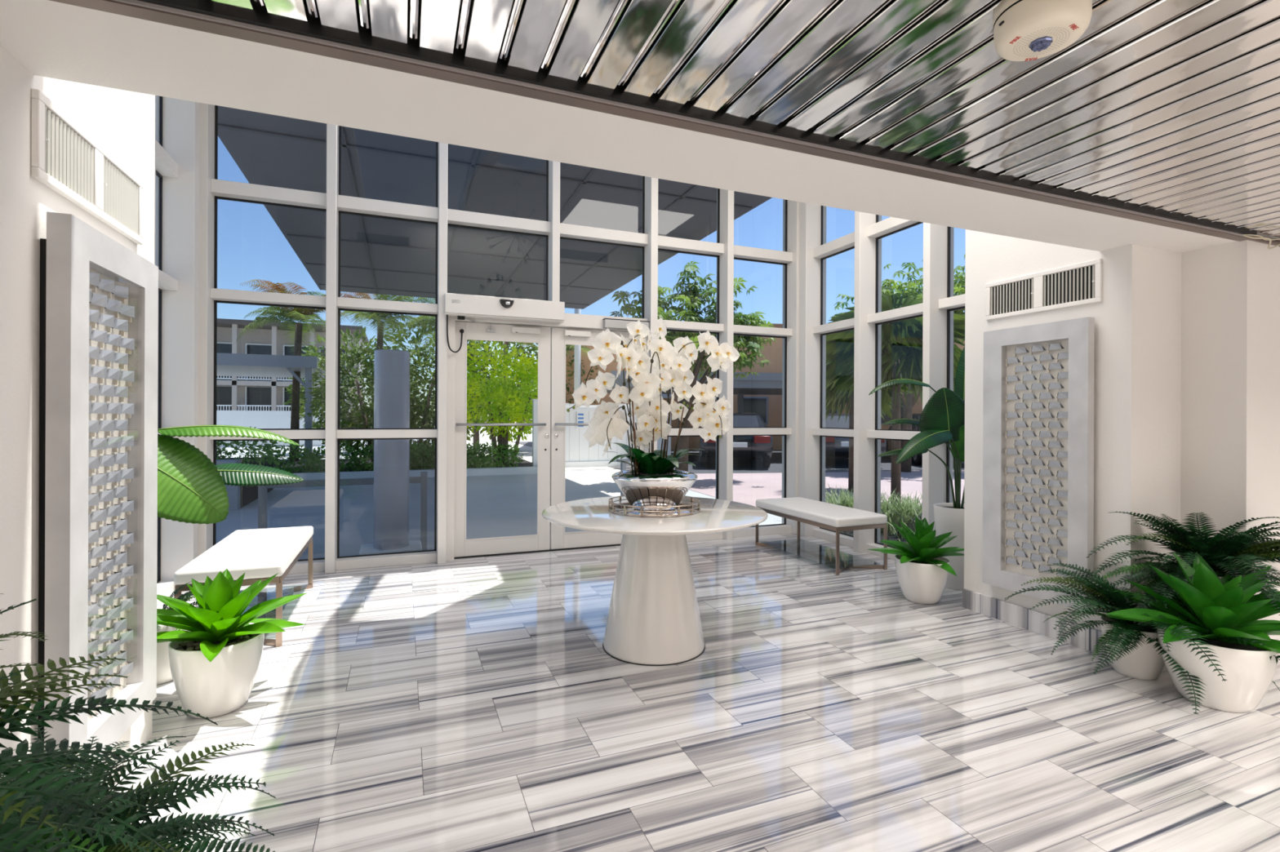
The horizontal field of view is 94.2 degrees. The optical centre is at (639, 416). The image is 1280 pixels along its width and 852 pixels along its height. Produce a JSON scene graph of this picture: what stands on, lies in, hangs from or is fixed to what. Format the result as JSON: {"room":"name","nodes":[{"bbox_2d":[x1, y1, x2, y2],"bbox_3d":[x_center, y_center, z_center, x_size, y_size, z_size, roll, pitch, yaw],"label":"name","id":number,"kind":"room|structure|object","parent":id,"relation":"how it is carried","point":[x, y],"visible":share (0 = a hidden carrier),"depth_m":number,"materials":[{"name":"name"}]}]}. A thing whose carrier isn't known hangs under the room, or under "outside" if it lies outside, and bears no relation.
{"room":"lobby","nodes":[
{"label":"lobby","id":0,"kind":"room"},
{"bbox_2d":[0,44,155,805],"bbox_3d":[-0.563,-0.767,-1.334,0.180,4.100,7.940,0,0,-22],"label":"wall","id":1,"kind":"structure","parent":0,"point":[122,122],"depth_m":1.58,"materials":[{"name":"white paint"}]},
{"bbox_2d":[31,88,142,244],"bbox_3d":[-1.749,-0.762,1.918,0.022,0.236,0.690,0,0,-22],"label":"air vent","id":2,"kind":"object","parent":1,"relation":"in","point":[65,158],"visible":1,"depth_m":1.82,"materials":[{"name":"metal"}]},
{"bbox_2d":[37,211,158,777],"bbox_3d":[-1.728,0.246,1.925,0.075,1.613,0.630,0,0,-22],"label":"wall art","id":3,"kind":"object","parent":1,"relation":"attached to","point":[99,337],"visible":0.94,"depth_m":1.86,"materials":[{"name":"silver metal"}]},
{"bbox_2d":[168,622,264,719],"bbox_3d":[-1.852,1.121,2.612,0.344,0.313,0.344,0,0,-22],"label":"pot","id":4,"kind":"object","parent":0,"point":[218,687],"depth_m":2.50,"materials":[{"name":"white"}]},
{"bbox_2d":[217,105,771,309],"bbox_3d":[-2.608,-3.236,10.182,6.180,0.780,9.540,0,0,-22],"label":"canopy","id":5,"kind":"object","parent":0,"point":[263,159],"depth_m":8.24,"materials":[{"name":"grey paint"}]},
{"bbox_2d":[217,123,751,305],"bbox_3d":[-2.608,-2.836,10.178,6.060,0.020,9.450,0,0,-22],"label":"trim","id":6,"kind":"structure","parent":5,"relation":"attached to","point":[344,144],"depth_m":7.65,"materials":[{"name":"grey"}]},
{"bbox_2d":[0,0,1237,253],"bbox_3d":[0.724,-1.862,2.330,4.915,1.900,0.400,0,0,-22],"label":"beam","id":7,"kind":"structure","parent":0,"point":[52,39],"depth_m":1.85,"materials":[{"name":"white paint"}]},
{"bbox_2d":[611,469,697,511],"bbox_3d":[0.081,0.416,3.349,0.484,0.205,0.484,0,0,-22],"label":"bowl","id":8,"kind":"object","parent":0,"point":[641,487],"depth_m":3.19,"materials":[{"name":"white glass"}]},
{"bbox_2d":[108,533,1279,851],"bbox_3d":[2.311,1.345,1.278,8.750,0.100,10.660,0,0,-22],"label":"floor","id":9,"kind":"structure","parent":0,"point":[473,704],"depth_m":2.44,"materials":[{"name":"stone"}]},
{"bbox_2d":[0,593,217,851],"bbox_3d":[-0.898,0.773,0.728,0.701,1.016,1.027,0,0,-17],"label":"potted fern","id":10,"kind":"object","parent":9,"relation":"on","point":[15,811],"visible":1,"depth_m":0.85,"materials":[{"name":"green plant"}]},
{"bbox_2d":[0,727,275,851],"bbox_3d":[-1.059,0.982,1.161,0.666,0.598,0.947,0,0,-26],"label":"potted fern","id":11,"kind":"object","parent":9,"relation":"on","point":[175,828],"visible":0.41,"depth_m":1.24,"materials":[{"name":"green plant"}]},
{"bbox_2d":[154,95,155,264],"bbox_3d":[-3.117,-0.778,3.607,0.270,4.100,0.070,0,0,-22],"label":"trim","id":12,"kind":"structure","parent":9,"relation":"on","point":[155,95],"depth_m":3.68,"materials":[{"name":"white paint"}]},
{"bbox_2d":[155,96,177,605],"bbox_3d":[-3.295,-0.779,3.972,0.130,4.100,0.740,0,0,-22],"label":"window","id":13,"kind":"structure","parent":9,"relation":"on","point":[166,166],"depth_m":4.29,"materials":[{"name":"white paint"}]},
{"bbox_2d":[155,95,199,581],"bbox_3d":[-3.421,-0.780,4.371,0.270,4.100,0.095,0,0,-22],"label":"trim","id":14,"kind":"structure","parent":9,"relation":"on","point":[180,117],"depth_m":4.34,"materials":[{"name":"white paint"}]},
{"bbox_2d":[156,582,198,685],"bbox_3d":[-2.331,1.044,2.910,0.550,0.461,0.561,0,0,23],"label":"potted fern","id":15,"kind":"object","parent":9,"relation":"on","point":[163,669],"visible":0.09,"depth_m":2.81,"materials":[{"name":"white plant"}]},
{"bbox_2d":[197,102,214,556],"bbox_3d":[-3.369,-0.779,4.631,0.067,4.100,0.260,0,0,-22],"label":"trim","id":16,"kind":"structure","parent":9,"relation":"on","point":[206,111],"depth_m":4.52,"materials":[{"name":"white paint"}]},
{"bbox_2d":[157,425,303,524],"bbox_3d":[-2.124,0.450,2.817,0.976,1.651,0.531,0,0,-37],"label":"leaf plant","id":17,"kind":"object","parent":9,"relation":"on","point":[191,489],"visible":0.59,"depth_m":2.71,"materials":[{"name":"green plant"}]},
{"bbox_2d":[156,568,306,719],"bbox_3d":[-1.839,0.967,2.617,0.669,0.620,0.625,0,0,-2],"label":"agave","id":18,"kind":"object","parent":9,"relation":"on","point":[215,680],"visible":0.97,"depth_m":2.53,"materials":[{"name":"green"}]},
{"bbox_2d":[173,526,313,647],"bbox_3d":[-2.438,1.044,3.773,0.500,0.462,1.230,0,0,-22],"label":"bench","id":19,"kind":"object","parent":9,"relation":"on","point":[258,553],"visible":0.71,"depth_m":3.46,"materials":[{"name":"white"}]},
{"bbox_2d":[173,526,313,585],"bbox_3d":[-2.437,0.851,3.773,0.500,0.077,1.230,0,0,-22],"label":"cushion","id":20,"kind":"object","parent":19,"relation":"on","point":[258,553],"depth_m":3.48,"materials":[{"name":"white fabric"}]},
{"bbox_2d":[209,105,326,574],"bbox_3d":[-2.970,-0.778,4.803,0.802,4.100,0.135,0,0,-22],"label":"window","id":21,"kind":"structure","parent":9,"relation":"on","point":[221,189],"depth_m":4.75,"materials":[{"name":"white paint"}]},
{"bbox_2d":[324,123,338,573],"bbox_3d":[-2.555,-0.776,4.944,0.073,4.100,0.240,0,0,-22],"label":"trim","id":22,"kind":"structure","parent":9,"relation":"on","point":[332,131],"depth_m":4.83,"materials":[{"name":"white paint"}]},
{"bbox_2d":[335,125,438,570],"bbox_3d":[-2.162,-0.774,5.125,0.792,4.100,0.135,0,0,-22],"label":"window","id":23,"kind":"structure","parent":9,"relation":"on","point":[348,205],"depth_m":5.07,"materials":[{"name":"white paint"}]},
{"bbox_2d":[436,142,448,564],"bbox_3d":[-1.752,-0.772,5.264,0.072,4.100,0.240,0,0,-22],"label":"trim","id":24,"kind":"structure","parent":9,"relation":"on","point":[442,147],"depth_m":5.15,"materials":[{"name":"white paint"}]},
{"bbox_2d":[445,319,455,561],"bbox_3d":[-1.704,0.210,5.328,0.073,2.135,0.160,0,0,-22],"label":"trim","id":25,"kind":"structure","parent":9,"relation":"on","point":[451,323],"depth_m":5.25,"materials":[{"name":"white paint"}]},
{"bbox_2d":[453,321,551,557],"bbox_3d":[-1.257,0.209,5.494,0.876,2.118,0.102,0,0,-22],"label":"door","id":26,"kind":"structure","parent":25,"relation":"attached to","point":[463,547],"depth_m":5.48,"materials":[{"name":"white paint"}]},
{"bbox_2d":[511,326,539,334],"bbox_3d":[-1.066,-0.800,5.546,0.255,0.055,0.051,0,0,-22],"label":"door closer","id":27,"kind":"object","parent":26,"relation":"attached to","point":[513,329],"visible":1,"depth_m":5.52,"materials":[{"name":"white paint"}]},
{"bbox_2d":[448,313,647,332],"bbox_3d":[-0.843,-0.917,5.669,1.916,0.127,0.160,0,0,-22],"label":"trim","id":28,"kind":"structure","parent":25,"relation":"attached to","point":[573,321],"depth_m":5.67,"materials":[{"name":"white paint"}]},
{"bbox_2d":[447,160,551,300],"bbox_3d":[-1.292,-1.902,5.470,0.926,1.838,0.135,0,0,-22],"label":"window","id":29,"kind":"structure","parent":28,"relation":"on","point":[455,218],"depth_m":5.44,"materials":[{"name":"white paint"}]},
{"bbox_2d":[444,293,564,352],"bbox_3d":[-1.217,-0.808,5.378,1.050,0.501,0.272,0,0,-22],"label":"operator","id":30,"kind":"object","parent":28,"relation":"attached to","point":[462,306],"visible":0.98,"depth_m":5.28,"materials":[{"name":"white paint"}]},
{"bbox_2d":[547,160,559,302],"bbox_3d":[-0.821,-1.904,5.633,0.071,1.830,0.240,0,0,-22],"label":"trim","id":31,"kind":"structure","parent":28,"relation":"on","point":[553,257],"depth_m":5.53,"materials":[{"name":"white paint"}]},
{"bbox_2d":[560,176,648,318],"bbox_3d":[-0.369,-1.898,5.837,0.919,1.838,0.135,0,0,-22],"label":"window","id":32,"kind":"structure","parent":28,"relation":"on","point":[567,232],"depth_m":5.82,"materials":[{"name":"white paint"}]},
{"bbox_2d":[602,318,649,332],"bbox_3d":[-0.144,-0.886,5.859,0.468,0.116,0.119,0,0,-22],"label":"door closer","id":33,"kind":"structure","parent":28,"relation":"attached to","point":[610,323],"depth_m":5.78,"materials":[{"name":"metal"}]},
{"bbox_2d":[453,544,620,559],"bbox_3d":[-0.825,1.276,5.701,1.841,0.010,0.080,0,0,-22],"label":"trim","id":34,"kind":"structure","parent":9,"relation":"on","point":[571,548],"depth_m":5.60,"materials":[{"name":"black"}]},
{"bbox_2d":[641,176,657,453],"bbox_3d":[0.096,-0.765,6.000,0.075,4.100,0.240,0,0,-22],"label":"trim","id":35,"kind":"structure","parent":9,"relation":"on","point":[651,250],"depth_m":5.90,"materials":[{"name":"white paint"}]},
{"bbox_2d":[550,327,644,549],"bbox_3d":[-0.399,0.212,5.836,0.954,2.118,0.102,0,0,-22],"label":"door","id":36,"kind":"structure","parent":35,"relation":"attached to","point":[559,539],"depth_m":5.70,"materials":[{"name":"white paint"}]},
{"bbox_2d":[564,329,591,337],"bbox_3d":[-0.602,-0.795,5.731,0.255,0.055,0.051,0,0,-22],"label":"door closer","id":37,"kind":"object","parent":36,"relation":"attached to","point":[566,333],"visible":1,"depth_m":5.71,"materials":[{"name":"white paint"}]},
{"bbox_2d":[542,496,768,666],"bbox_3d":[0.079,0.906,3.349,1.249,0.758,1.249,0,0,-42],"label":"pedestal table","id":38,"kind":"object","parent":9,"relation":"on","point":[654,618],"visible":0.85,"depth_m":3.15,"materials":[{"name":"white paint"}]},
{"bbox_2d":[608,495,700,517],"bbox_3d":[0.081,0.498,3.349,0.516,0.057,0.517,0,0,-13],"label":"mirrored tray","id":39,"kind":"object","parent":38,"relation":"on","point":[622,508],"visible":0.67,"depth_m":3.19,"materials":[{"name":"silver metal"}]},
{"bbox_2d":[566,316,739,511],"bbox_3d":[0.085,-0.023,3.358,0.996,1.084,0.501,0,0,-8],"label":"orchid arrangement","id":40,"kind":"object","parent":39,"relation":"on","point":[653,482],"visible":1,"depth_m":3.27,"materials":[{"name":"white plant"}]},
{"bbox_2d":[609,503,698,517],"bbox_3d":[0.081,0.523,3.349,0.504,0.006,0.504,0,0,-22],"label":"mirror","id":41,"kind":"object","parent":39,"relation":"on","point":[642,514],"depth_m":3.20,"materials":[{"name":"silver metal"}]},
{"bbox_2d":[657,188,724,542],"bbox_3d":[0.490,-0.763,6.181,0.791,4.100,0.135,0,0,-22],"label":"window","id":42,"kind":"structure","parent":9,"relation":"on","point":[670,244],"depth_m":6.17,"materials":[{"name":"white paint"}]},
{"bbox_2d":[715,188,733,540],"bbox_3d":[0.900,-0.761,6.320,0.073,4.100,0.240,0,0,-22],"label":"trim","id":43,"kind":"structure","parent":9,"relation":"on","point":[726,197],"depth_m":6.22,"materials":[{"name":"white paint"}]},
{"bbox_2d":[732,199,792,537],"bbox_3d":[1.292,-0.759,6.500,0.790,4.100,0.135,0,0,-22],"label":"window","id":44,"kind":"structure","parent":9,"relation":"on","point":[740,252],"depth_m":6.50,"materials":[{"name":"white paint"}]},
{"bbox_2d":[782,199,799,534],"bbox_3d":[1.698,-0.758,6.648,0.073,4.100,0.260,0,0,-22],"label":"trim","id":45,"kind":"structure","parent":9,"relation":"on","point":[793,206],"depth_m":6.58,"materials":[{"name":"white paint"}]},
{"bbox_2d":[798,201,800,497],"bbox_3d":[1.821,-0.757,6.673,0.250,4.100,0.305,0,0,-22],"label":"trim","id":46,"kind":"structure","parent":9,"relation":"on","point":[800,202],"depth_m":6.52,"materials":[{"name":"white paint"}]},
{"bbox_2d":[799,202,826,537],"bbox_3d":[1.886,-0.757,6.484,0.270,4.100,0.095,0,0,-22],"label":"trim","id":47,"kind":"structure","parent":9,"relation":"on","point":[811,214],"depth_m":6.43,"materials":[{"name":"white paint"}]},
{"bbox_2d":[755,497,887,575],"bbox_3d":[1.622,1.061,5.486,0.540,0.462,1.210,0,0,-22],"label":"bench","id":48,"kind":"object","parent":9,"relation":"on","point":[827,516],"visible":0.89,"depth_m":5.17,"materials":[{"name":"white"}]},
{"bbox_2d":[755,497,887,527],"bbox_3d":[1.623,0.869,5.486,0.540,0.077,1.210,0,0,-22],"label":"cushion","id":49,"kind":"object","parent":48,"relation":"on","point":[818,513],"depth_m":5.21,"materials":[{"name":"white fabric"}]},
{"bbox_2d":[812,205,854,547],"bbox_3d":[2.066,-0.756,6.106,0.135,4.100,0.740,0,0,-22],"label":"window","id":50,"kind":"structure","parent":9,"relation":"on","point":[846,242],"depth_m":6.23,"materials":[{"name":"white paint"}]},
{"bbox_2d":[853,211,881,552],"bbox_3d":[2.190,-0.756,5.719,0.270,4.100,0.070,0,0,-22],"label":"column","id":51,"kind":"structure","parent":9,"relation":"on","point":[864,246],"depth_m":5.67,"materials":[{"name":"white paint"}]},
{"bbox_2d":[866,214,923,560],"bbox_3d":[2.365,-0.755,5.353,0.135,4.100,0.740,0,0,-22],"label":"window","id":52,"kind":"structure","parent":9,"relation":"on","point":[891,225],"depth_m":5.52,"materials":[{"name":"white paint"}]},
{"bbox_2d":[867,515,964,604],"bbox_3d":[1.955,0.992,4.205,0.718,0.604,0.640,0,0,-44],"label":"agave","id":53,"kind":"object","parent":9,"relation":"on","point":[921,582],"visible":0.98,"depth_m":4.10,"materials":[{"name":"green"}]},
{"bbox_2d":[894,555,949,604],"bbox_3d":[1.985,1.147,4.194,0.350,0.293,0.350,0,0,-6],"label":"pot","id":54,"kind":"object","parent":53,"relation":"on","point":[921,582],"depth_m":4.07,"materials":[{"name":"white"}]},
{"bbox_2d":[868,346,964,590],"bbox_3d":[2.140,0.369,4.406,0.953,1.851,0.410,0,0,-24],"label":"leaf plant","id":55,"kind":"object","parent":9,"relation":"on","point":[942,419],"visible":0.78,"depth_m":4.44,"materials":[{"name":"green plant"}]},
{"bbox_2d":[921,222,954,537],"bbox_3d":[2.490,-0.754,4.967,0.270,4.100,0.070,0,0,-22],"label":"trim","id":56,"kind":"structure","parent":9,"relation":"on","point":[935,236],"depth_m":4.92,"materials":[{"name":"white paint"}]},
{"bbox_2d":[1004,563,1279,715],"bbox_3d":[2.391,1.023,2.890,1.099,0.546,0.871,0,0,37],"label":"potted fern","id":57,"kind":"object","parent":9,"relation":"on","point":[1133,648],"visible":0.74,"depth_m":2.91,"materials":[{"name":"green plant"}]},
{"bbox_2d":[1100,614,1164,680],"bbox_3d":[2.497,1.169,3.000,0.276,0.253,0.276,0,0,-22],"label":"pot","id":58,"kind":"object","parent":57,"relation":"on","point":[1143,663],"depth_m":2.91,"materials":[{"name":"white"}]},
{"bbox_2d":[1086,511,1279,617],"bbox_3d":[2.814,0.874,2.789,1.216,0.847,0.818,0,0,9],"label":"potted fern","id":59,"kind":"object","parent":9,"relation":"on","point":[1233,554],"visible":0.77,"depth_m":2.90,"materials":[{"name":"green plant"}]},
{"bbox_2d":[1105,552,1279,713],"bbox_3d":[2.628,0.971,2.732,0.854,0.650,0.806,0,0,-39],"label":"agave","id":60,"kind":"object","parent":9,"relation":"on","point":[1249,673],"visible":0.94,"depth_m":2.62,"materials":[{"name":"white"}]},
{"bbox_2d":[1156,624,1279,713],"bbox_3d":[2.623,1.145,2.714,0.400,0.303,0.400,0,0,32],"label":"pot","id":61,"kind":"object","parent":60,"relation":"on","point":[1249,673],"depth_m":2.58,"materials":[{"name":"white"}]},
{"bbox_2d":[183,0,1279,237],"bbox_3d":[3.434,-0.981,-0.410,7.930,0.118,6.700,0,0,-22],"label":"ceiling","id":62,"kind":"structure","parent":0,"point":[1172,107],"depth_m":1.62,"materials":[{"name":"silver"}]},
{"bbox_2d":[992,0,1092,61],"bbox_3d":[0.906,-0.883,1.344,0.188,0.101,0.188,0,0,-22],"label":"fire alarm","id":63,"kind":"object","parent":62,"relation":"attached to","point":[1028,29],"visible":1,"depth_m":1.31,"materials":[{"name":"beige plastic"}]},
{"bbox_2d":[964,229,1279,639],"bbox_3d":[4.049,-0.748,4.092,3.455,4.100,1.270,0,0,-22],"label":"wall","id":64,"kind":"structure","parent":0,"point":[1187,371],"depth_m":3.18,"materials":[{"name":"white paint"}]},
{"bbox_2d":[49,0,1257,241],"bbox_3d":[0.807,-0.950,2.114,4.915,0.084,0.066,0,0,-22],"label":"trim","id":65,"kind":"structure","parent":64,"relation":"attached to","point":[203,16],"depth_m":1.69,"materials":[{"name":"brown metal"}]},
{"bbox_2d":[938,226,964,502],"bbox_3d":[2.678,-0.753,4.568,0.135,4.100,0.810,0,0,-22],"label":"window","id":66,"kind":"structure","parent":64,"relation":"in","point":[957,302],"depth_m":4.94,"materials":[{"name":"white paint"}]},
{"bbox_2d":[961,588,1107,657],"bbox_3d":[2.377,1.233,3.577,0.018,0.125,0.995,0,0,-22],"label":"baseboard","id":67,"kind":"structure","parent":64,"relation":"attached to","point":[1023,617],"depth_m":3.60,"materials":[{"name":"stone"}]},
{"bbox_2d":[982,316,1094,611],"bbox_3d":[2.360,0.264,3.552,0.075,1.613,0.630,0,0,-22],"label":"wall art","id":68,"kind":"object","parent":64,"relation":"attached to","point":[1038,401],"visible":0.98,"depth_m":3.53,"materials":[{"name":"silver metal"}]},
{"bbox_2d":[985,258,1102,320],"bbox_3d":[2.388,-0.745,3.565,0.022,0.236,0.690,0,0,-22],"label":"air vent","id":69,"kind":"object","parent":64,"relation":"in","point":[1048,290],"visible":1,"depth_m":3.52,"materials":[{"name":"metal"}]},
{"label":"outside","id":70,"kind":"structure","parent":0,"visible":0},
{"bbox_2d":[216,426,917,559],"bbox_3d":[-12.027,1.303,30.195,120.000,0.100,75.000,0,0,-22],"label":"ground","id":71,"kind":"structure","parent":70,"point":[497,505],"depth_m":8.56,"materials":[{"name":"concrete"}]},
{"bbox_2d":[216,459,241,510],"bbox_3d":[-8.265,0.929,7.098,5.900,0.680,0.300,0,0,-22],"label":"wall","id":72,"kind":"structure","parent":71,"relation":"on","point":[233,491],"depth_m":8.12,"materials":[{"name":"grey paint"}]},
{"bbox_2d":[225,457,273,508],"bbox_3d":[-8.719,0.983,8.236,5.900,0.570,2.250,0,0,-22],"label":"soil","id":73,"kind":"object","parent":71,"relation":"on","point":[248,495],"visible":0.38,"depth_m":8.86,"materials":[{"name":"black"}]},
{"bbox_2d":[216,426,283,466],"bbox_3d":[-7.367,0.702,8.788,3.634,1.148,1.001,0,0,-22],"label":"hedge","id":74,"kind":"object","parent":73,"relation":"in","point":[268,446],"visible":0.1,"depth_m":9.25,"materials":[{"name":"green plant"}]},
{"bbox_2d":[216,410,325,447],"bbox_3d":[-20.049,0.484,22.237,15.200,1.470,0.150,0,0,-22],"label":"wall","id":75,"kind":"structure","parent":71,"relation":"on","point":[257,419],"depth_m":24.03,"materials":[{"name":"white paint"}]},
{"bbox_2d":[217,352,325,465],"bbox_3d":[-12.743,-0.060,14.031,9.700,2.620,5.300,0,0,-22],"label":"pergola","id":76,"kind":"object","parent":71,"relation":"on","point":[228,364],"visible":0.34,"depth_m":13.35,"materials":[{"name":"grey"}]},
{"bbox_2d":[216,316,368,428],"bbox_3d":[-24.119,-2.299,35.600,14.100,7.000,8.600,0,0,-22],"label":"apartment block","id":77,"kind":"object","parent":71,"relation":"on","point":[233,393],"visible":0.08,"depth_m":33.67,"materials":[{"name":"beige"}]},
{"bbox_2d":[257,471,427,551],"bbox_3d":[-2.713,0.913,5.508,1.400,0.760,0.060,0,0,-22],"label":"rail","id":78,"kind":"object","parent":71,"relation":"on","point":[423,479],"visible":0.5,"depth_m":5.50,"materials":[{"name":"metal"}]},
{"bbox_2d":[314,291,435,443],"bbox_3d":[-7.259,-1.196,16.851,3.437,5.004,3.103,0,0,39],"label":"palm tree","id":79,"kind":"object","parent":71,"relation":"on","point":[388,317],"visible":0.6,"depth_m":16.58,"materials":[{"name":"green plant"}]},
{"bbox_2d":[359,349,422,555],"bbox_3d":[-2.283,0.348,5.474,0.520,1.895,0.400,0,0,-22],"label":"column","id":80,"kind":"structure","parent":71,"relation":"on","point":[391,366],"depth_m":5.35,"materials":[{"name":"white paint"}]},
{"bbox_2d":[273,456,532,473],"bbox_3d":[-6.969,1.215,14.180,8.550,0.120,4.500,0,0,-22],"label":"planting bed","id":81,"kind":"object","parent":71,"relation":"on","point":[524,464],"visible":0.14,"depth_m":14.14,"materials":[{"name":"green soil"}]},
{"bbox_2d":[235,279,356,461],"bbox_3d":[-8.776,-1.080,15.363,2.800,4.758,2.575,0,0,-7],"label":"palm tree","id":82,"kind":"object","parent":81,"relation":"in","point":[295,313],"visible":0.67,"depth_m":15.22,"materials":[{"name":"green plant"}]},
{"bbox_2d":[262,442,435,473],"bbox_3d":[-6.011,0.916,12.620,3.631,0.796,0.977,0,0,-22],"label":"hedge","id":83,"kind":"object","parent":81,"relation":"on","point":[313,457],"visible":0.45,"depth_m":12.34,"materials":[{"name":"green plant"}]},
{"bbox_2d":[302,342,484,462],"bbox_3d":[-5.717,-0.271,14.128,4.015,2.896,1.934,0,0,-22],"label":"bush","id":84,"kind":"object","parent":81,"relation":"on","point":[363,418],"visible":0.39,"depth_m":13.75,"materials":[{"name":"green plant"}]},
{"bbox_2d":[371,440,485,470],"bbox_3d":[-4.648,0.909,13.200,2.413,0.802,1.036,0,0,-22],"label":"hedge","id":85,"kind":"object","parent":81,"relation":"on","point":[411,443],"visible":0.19,"depth_m":12.98,"materials":[{"name":"green plant"}]},
{"bbox_2d":[409,440,524,469],"bbox_3d":[-3.944,0.922,13.404,2.677,0.790,0.996,0,0,-22],"label":"hedge","id":86,"kind":"object","parent":81,"relation":"on","point":[481,464],"visible":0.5,"depth_m":13.40,"materials":[{"name":"green plant"}]},
{"bbox_2d":[466,340,537,466],"bbox_3d":[-3.250,-0.322,14.123,2.870,3.012,1.472,0,0,-30],"label":"bush","id":87,"kind":"object","parent":81,"relation":"on","point":[508,404],"visible":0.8,"depth_m":13.91,"materials":[{"name":"green plant"}]},
{"bbox_2d":[293,466,537,479],"bbox_3d":[-6.100,1.204,11.997,8.550,0.150,0.200,0,0,-22],"label":"curb","id":88,"kind":"object","parent":71,"relation":"on","point":[512,470],"depth_m":12.58,"materials":[{"name":"white"}]},
{"bbox_2d":[283,315,599,448],"bbox_3d":[-6.144,-1.257,21.782,12.024,5.039,2.537,0,0,-22],"label":"tree","id":89,"kind":"object","parent":71,"relation":"on","point":[313,353],"visible":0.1,"depth_m":20.55,"materials":[{"name":"green plant"}]},
{"bbox_2d":[397,297,491,359],"bbox_3d":[-5.885,-1.114,18.141,2.899,4.851,3.118,0,0,-22],"label":"palm tree","id":90,"kind":"object","parent":71,"relation":"on","point":[424,321],"visible":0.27,"depth_m":17.93,"materials":[{"name":"green plant"}]},
{"bbox_2d":[573,308,581,404],"bbox_3d":[-1.755,-2.213,16.734,0.320,7.020,0.320,0,0,-22],"label":"lamp post","id":91,"kind":"object","parent":71,"relation":"on","point":[578,311],"visible":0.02,"depth_m":16.65,"materials":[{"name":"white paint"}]},
{"bbox_2d":[531,399,671,467],"bbox_3d":[-0.833,0.451,14.566,3.670,1.700,0.320,0,0,-22],"label":"fence","id":92,"kind":"object","parent":71,"relation":"on","point":[578,453],"visible":0.25,"depth_m":14.48,"materials":[{"name":"white paint"}]},
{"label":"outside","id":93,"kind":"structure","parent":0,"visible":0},
{"bbox_2d":[511,441,964,473],"bbox_3d":[14.194,1.358,25.027,35.100,0.001,24.000,0,0,-22],"label":"ground","id":94,"kind":"structure","parent":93,"point":[833,464],"depth_m":16.11,"materials":[{"name":"concrete"}]},
{"bbox_2d":[699,413,773,467],"bbox_3d":[2.583,0.606,16.727,1.805,1.420,4.433,0,0,6],"label":"parked car","id":95,"kind":"object","parent":94,"relation":"on","point":[756,447],"visible":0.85,"depth_m":14.68,"materials":[{"name":"black paint"}]},
{"bbox_2d":[605,370,903,416],"bbox_3d":[7.396,0.057,19.826,17.100,2.560,4.960,0,0,-7],"label":"carport","id":96,"kind":"object","parent":94,"relation":"on","point":[766,384],"visible":0.15,"depth_m":16.91,"materials":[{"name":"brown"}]},
{"bbox_2d":[564,323,964,450],"bbox_3d":[9.336,-1.130,27.802,26.400,4.950,8.700,0,0,-7],"label":"apartment building","id":97,"kind":"structure","parent":94,"relation":"on","point":[769,407],"depth_m":23.32,"materials":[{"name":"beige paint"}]},
{"bbox_2d":[825,413,886,458],"bbox_3d":[5.592,0.619,17.279,1.805,1.420,4.433,0,0,6],"label":"parked car","id":98,"kind":"object","parent":94,"relation":"on","point":[834,446],"visible":0.18,"depth_m":15.26,"materials":[{"name":"grey paint"}]},
{"bbox_2d":[884,413,922,465],"bbox_3d":[8.526,0.632,17.479,1.805,1.420,4.433,0,0,6],"label":"parked car","id":99,"kind":"object","parent":94,"relation":"on","point":[917,460],"visible":0.1,"depth_m":16.61,"materials":[{"name":"black paint"}]},
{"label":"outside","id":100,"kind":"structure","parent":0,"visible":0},
{"bbox_2d":[689,470,964,507],"bbox_3d":[15.193,1.365,8.526,25.450,0.001,20.600,0,0,-22],"label":"pavement","id":101,"kind":"structure","parent":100,"point":[748,488],"depth_m":11.37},
{"bbox_2d":[608,260,776,471],"bbox_3d":[1.079,-0.876,11.768,3.950,4.383,2.775,0,0,-22],"label":"tree","id":102,"kind":"object","parent":101,"relation":"on","point":[691,296],"visible":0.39,"depth_m":11.58,"materials":[{"name":"green plant"}]},
{"bbox_2d":[825,360,913,492],"bbox_3d":[3.750,-0.018,10.350,2.027,2.677,2.066,0,0,-22],"label":"fan palm","id":103,"kind":"object","parent":101,"relation":"on","point":[833,402],"visible":0.12,"depth_m":10.36,"materials":[{"name":"green plant"}]},
{"bbox_2d":[836,527,906,546],"bbox_3d":[3.091,1.298,5.969,1.330,0.040,3.600,0,0,-22],"label":"shrub bed","id":104,"kind":"object","parent":101,"relation":"on","point":[849,532],"depth_m":6.33,"materials":[{"name":"plant"}]},
{"bbox_2d":[779,482,915,534],"bbox_3d":[2.574,1.076,7.045,1.264,0.480,1.584,0,0,-22],"label":"shrub","id":105,"kind":"object","parent":104,"relation":"on","point":[844,500],"visible":0.18,"depth_m":6.98,"materials":[{"name":"green plant"}]},
{"bbox_2d":[880,491,955,544],"bbox_3d":[3.017,1.078,6.530,1.223,0.480,1.571,0,0,-13],"label":"shrub","id":106,"kind":"object","parent":104,"relation":"on","point":[907,509],"visible":0.32,"depth_m":6.42,"materials":[{"name":"green plant"}]},
{"bbox_2d":[825,293,964,505],"bbox_3d":[3.690,-0.344,8.657,2.654,3.329,2.462,0,0,-22],"label":"fan palm","id":107,"kind":"object","parent":101,"relation":"on","point":[901,340],"visible":0.52,"depth_m":8.30,"materials":[{"name":"green plant"}]},
{"bbox_2d":[830,253,965,472],"bbox_3d":[7.285,-1.548,14.098,6.394,5.778,3.180,0,0,-5],"label":"tree","id":108,"kind":"object","parent":101,"relation":"on","point":[958,286],"visible":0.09,"depth_m":14.15,"materials":[{"name":"green plant"}]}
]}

